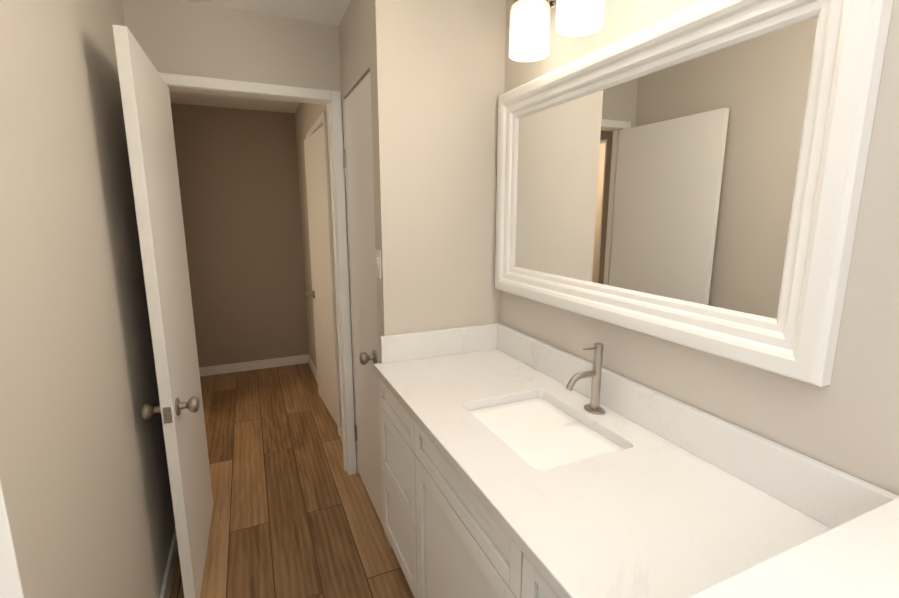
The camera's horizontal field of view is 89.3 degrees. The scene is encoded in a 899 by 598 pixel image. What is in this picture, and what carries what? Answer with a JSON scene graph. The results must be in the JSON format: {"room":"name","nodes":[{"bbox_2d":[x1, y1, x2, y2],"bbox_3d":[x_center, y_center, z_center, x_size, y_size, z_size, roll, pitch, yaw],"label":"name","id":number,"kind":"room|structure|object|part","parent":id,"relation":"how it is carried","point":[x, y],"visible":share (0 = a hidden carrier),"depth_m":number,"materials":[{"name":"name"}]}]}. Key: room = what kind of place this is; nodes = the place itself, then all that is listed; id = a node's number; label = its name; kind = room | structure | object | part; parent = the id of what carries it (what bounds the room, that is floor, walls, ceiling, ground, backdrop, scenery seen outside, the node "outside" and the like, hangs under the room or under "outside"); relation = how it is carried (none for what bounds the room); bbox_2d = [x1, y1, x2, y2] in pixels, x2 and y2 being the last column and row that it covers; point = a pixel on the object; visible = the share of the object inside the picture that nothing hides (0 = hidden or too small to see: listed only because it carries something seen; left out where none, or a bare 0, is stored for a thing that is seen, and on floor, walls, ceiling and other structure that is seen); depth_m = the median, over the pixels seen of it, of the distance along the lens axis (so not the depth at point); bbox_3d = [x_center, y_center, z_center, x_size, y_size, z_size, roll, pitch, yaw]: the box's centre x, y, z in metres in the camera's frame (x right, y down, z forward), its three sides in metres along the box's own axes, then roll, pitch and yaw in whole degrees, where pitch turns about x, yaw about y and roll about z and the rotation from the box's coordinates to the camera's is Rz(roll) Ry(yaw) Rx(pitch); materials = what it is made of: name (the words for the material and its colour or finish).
{"room":"bathroom","nodes":[
{"label":"bathroom","id":0,"kind":"room"},
{"bbox_2d":[0,0,174,597],"bbox_3d":[-1.040,0.044,1.324,0.080,2.330,1.720,-5,12,-23],"label":"wall","id":1,"kind":"structure","parent":0,"point":[84,479],"depth_m":1.09,"materials":[{"name":"beige paint"}]},
{"bbox_2d":[159,528,177,597],"bbox_3d":[-0.982,1.151,1.515,0.013,0.085,1.640,-5,12,-23],"label":"baseboard","id":2,"kind":"structure","parent":1,"relation":"attached to","point":[173,553],"depth_m":1.81,"materials":[{"name":"white wood"}]},
{"bbox_2d":[122,0,356,471],"bbox_3d":[-1.038,-0.122,2.206,1.080,2.330,0.080,-5,12,-23],"label":"wall","id":3,"kind":"structure","parent":0,"point":[180,37],"depth_m":2.01,"materials":[{"name":"beige paint"}]},
{"bbox_2d":[112,25,212,597],"bbox_3d":[-1.071,0.131,1.790,0.175,1.967,0.717,-4,12,-22],"label":"door","id":4,"kind":"structure","parent":3,"relation":"in","point":[146,102],"depth_m":1.59,"materials":[{"name":"white wood"}]},
{"bbox_2d":[158,72,358,474],"bbox_3d":[-0.876,0.028,2.296,0.825,2.000,0.099,-5,12,-23],"label":"trim","id":5,"kind":"structure","parent":3,"relation":"attached to","point":[333,206],"depth_m":2.34,"materials":[{"name":"white wood"}]},
{"bbox_2d":[343,149,356,440],"bbox_3d":[-0.523,0.024,2.401,0.013,1.560,0.014,-5,12,-23],"label":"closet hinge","id":6,"kind":"object","parent":5,"relation":"attached to","point":[344,166],"visible":0.96,"depth_m":2.27,"materials":[{"name":"silver metal"}]},
{"bbox_2d":[171,103,308,366],"bbox_3d":[-1.859,-0.486,4.127,1.160,2.330,0.080,-5,12,-23],"label":"wall","id":7,"kind":"structure","parent":0,"point":[239,185],"depth_m":4.07,"materials":[{"name":"beige paint"}]},
{"bbox_2d":[199,355,306,376],"bbox_3d":[-1.826,0.624,4.299,0.970,0.085,0.013,-5,12,-23],"label":"baseboard","id":8,"kind":"structure","parent":7,"relation":"attached to","point":[208,371],"depth_m":4.28,"materials":[{"name":"white wood"}]},
{"bbox_2d":[169,0,350,112],"bbox_3d":[-0.998,-1.147,1.190,3.000,0.060,5.870,-5,12,-23],"label":"ceiling","id":9,"kind":"structure","parent":0,"point":[331,12],"depth_m":2.06,"materials":[{"name":"white paint"}]},
{"bbox_2d":[169,363,413,597],"bbox_3d":[-0.998,1.202,1.634,3.000,0.060,5.870,-5,12,-23],"label":"floor","id":10,"kind":"structure","parent":0,"point":[294,514],"depth_m":2.31,"materials":[{"name":"brown wood"}]},
{"bbox_2d":[379,379,553,597],"bbox_3d":[0.253,0.796,1.390,0.559,0.830,1.416,-5,12,-23],"label":"bathroom vanity","id":11,"kind":"object","parent":10,"relation":"on","point":[442,540],"depth_m":1.35,"materials":[{"name":"wood"}]},
{"bbox_2d":[374,347,833,597],"bbox_3d":[0.245,0.374,1.306,0.576,0.030,1.416,-5,12,-23],"label":"countertop","id":12,"kind":"structure","parent":11,"relation":"on","point":[649,518],"depth_m":0.96,"materials":[{"name":"white stone"}]},
{"bbox_2d":[466,391,629,470],"bbox_3d":[0.261,0.449,1.332,0.365,0.152,0.484,-5,12,-23],"label":"sink","id":13,"kind":"object","parent":12,"relation":"in","point":[546,433],"depth_m":1.32,"materials":[{"name":"white ceramic"}]},
{"bbox_2d":[562,343,609,414],"bbox_3d":[0.405,0.241,1.360,0.138,0.212,0.075,-5,12,-23],"label":"faucet","id":14,"kind":"object","parent":12,"relation":"on","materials":[{"name":"silver metal"}]},
{"bbox_2d":[295,0,505,548],"bbox_3d":[-0.560,-0.310,3.198,0.610,2.330,2.860,-5,12,-23],"label":"wall","id":15,"kind":"structure","parent":0,"point":[435,69],"depth_m":1.81,"materials":[{"name":"beige paint"}]},
{"bbox_2d":[307,354,317,383],"bbox_3d":[-1.224,0.658,4.123,0.013,0.085,0.750,-5,12,-23],"label":"baseboard","id":16,"kind":"structure","parent":15,"relation":"attached to","point":[309,360],"depth_m":4.20,"materials":[{"name":"white wood"}]},
{"bbox_2d":[304,126,336,423],"bbox_3d":[-0.915,-0.134,3.190,0.105,1.967,0.728,-5,12,-27],"label":"hall door","id":17,"kind":"structure","parent":15,"relation":"in","point":[317,214],"depth_m":3.20,"materials":[{"name":"white wood"}]},
{"bbox_2d":[344,72,383,528],"bbox_3d":[-0.424,0.056,2.151,0.104,1.980,0.531,-5,12,-23],"label":"closet door","id":18,"kind":"structure","parent":15,"relation":"in","point":[358,140],"depth_m":2.12,"materials":[{"name":"white wood"}]},
{"bbox_2d":[375,249,380,279],"bbox_3d":[-0.288,-0.139,1.822,0.011,0.115,0.070,-5,12,-23],"label":"switch plate","id":19,"kind":"object","parent":15,"relation":"attached to","point":[378,262],"visible":1,"depth_m":1.81,"materials":[{"name":"white plastic"}]},
{"bbox_2d":[380,323,497,362],"bbox_3d":[-0.032,0.185,1.923,0.527,0.112,0.020,-5,12,-23],"label":"backsplash","id":20,"kind":"structure","parent":15,"relation":"attached to","point":[451,341],"depth_m":1.90,"materials":[{"name":"white stone"}]},
{"bbox_2d":[500,0,898,495],"bbox_3d":[0.857,0.164,0.693,0.080,2.330,2.990,-5,12,-23],"label":"wall","id":21,"kind":"structure","parent":0,"point":[846,420],"depth_m":0.91,"materials":[{"name":"beige paint"}]},
{"bbox_2d":[509,0,643,61],"bbox_3d":[0.434,-0.881,1.139,0.178,0.293,1.230,-5,12,-23],"label":"sconce","id":22,"kind":"object","parent":21,"relation":"attached to","point":[529,37],"visible":1,"depth_m":1.42,"materials":[{"name":"white glass"}]},
{"bbox_3d":[0.260,-0.873,1.480,0.129,0.151,0.129,-5,12,-23],"label":"lamp shade","id":23,"kind":"part","parent":22,"relation":"part of","materials":[{"name":"white glass"}]},
{"bbox_3d":[0.361,-0.831,1.255,0.129,0.151,0.129,-5,12,-23],"label":"lamp shade","id":24,"kind":"part","parent":22,"relation":"part of","materials":[{"name":"white glass"}]},
{"bbox_2d":[495,0,892,386],"bbox_3d":[0.461,-0.327,1.351,0.045,0.790,1.240,-5,12,-23],"label":"mirror","id":25,"kind":"object","parent":21,"relation":"attached to","point":[692,177],"visible":0.98,"depth_m":1.06,"materials":[{"name":"white mirror"}]},
{"bbox_3d":[0.476,-0.328,1.357,0.004,0.590,1.040,-5,12,-23],"label":"glass","id":26,"kind":"part","parent":25,"relation":"part of","materials":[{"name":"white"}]},
{"bbox_2d":[498,323,898,527],"bbox_3d":[0.496,0.282,1.411,0.019,0.112,1.400,-5,12,-23],"label":"backsplash","id":27,"kind":"structure","parent":21,"relation":"attached to","point":[832,496],"depth_m":1.05,"materials":[{"name":"white stone"}]},
{"bbox_3d":[-0.682,0.354,-0.315,0.615,2.330,2.200,-5,12,-23],"label":"wall","id":28,"kind":"structure","parent":0,"visible":0},
{"bbox_2d":[0,481,23,597],"bbox_3d":[-0.618,0.367,0.480,0.620,1.990,0.040,5,12,23],"label":"door","id":29,"kind":"structure","parent":28,"relation":"in","point":[10,584],"depth_m":0.34,"materials":[{"name":"white wood"}]},
{"bbox_3d":[0.556,0.856,0.652,0.604,0.985,0.165,-5,12,-23],"label":"wall","id":30,"kind":"structure","parent":0,"visible":0},
{"bbox_2d":[687,497,898,597],"bbox_3d":[0.551,0.358,0.549,0.621,0.031,0.193,-5,12,-23],"label":"wall cap","id":31,"kind":"object","parent":30,"relation":"on","point":[857,557],"visible":1,"depth_m":0.57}
]}

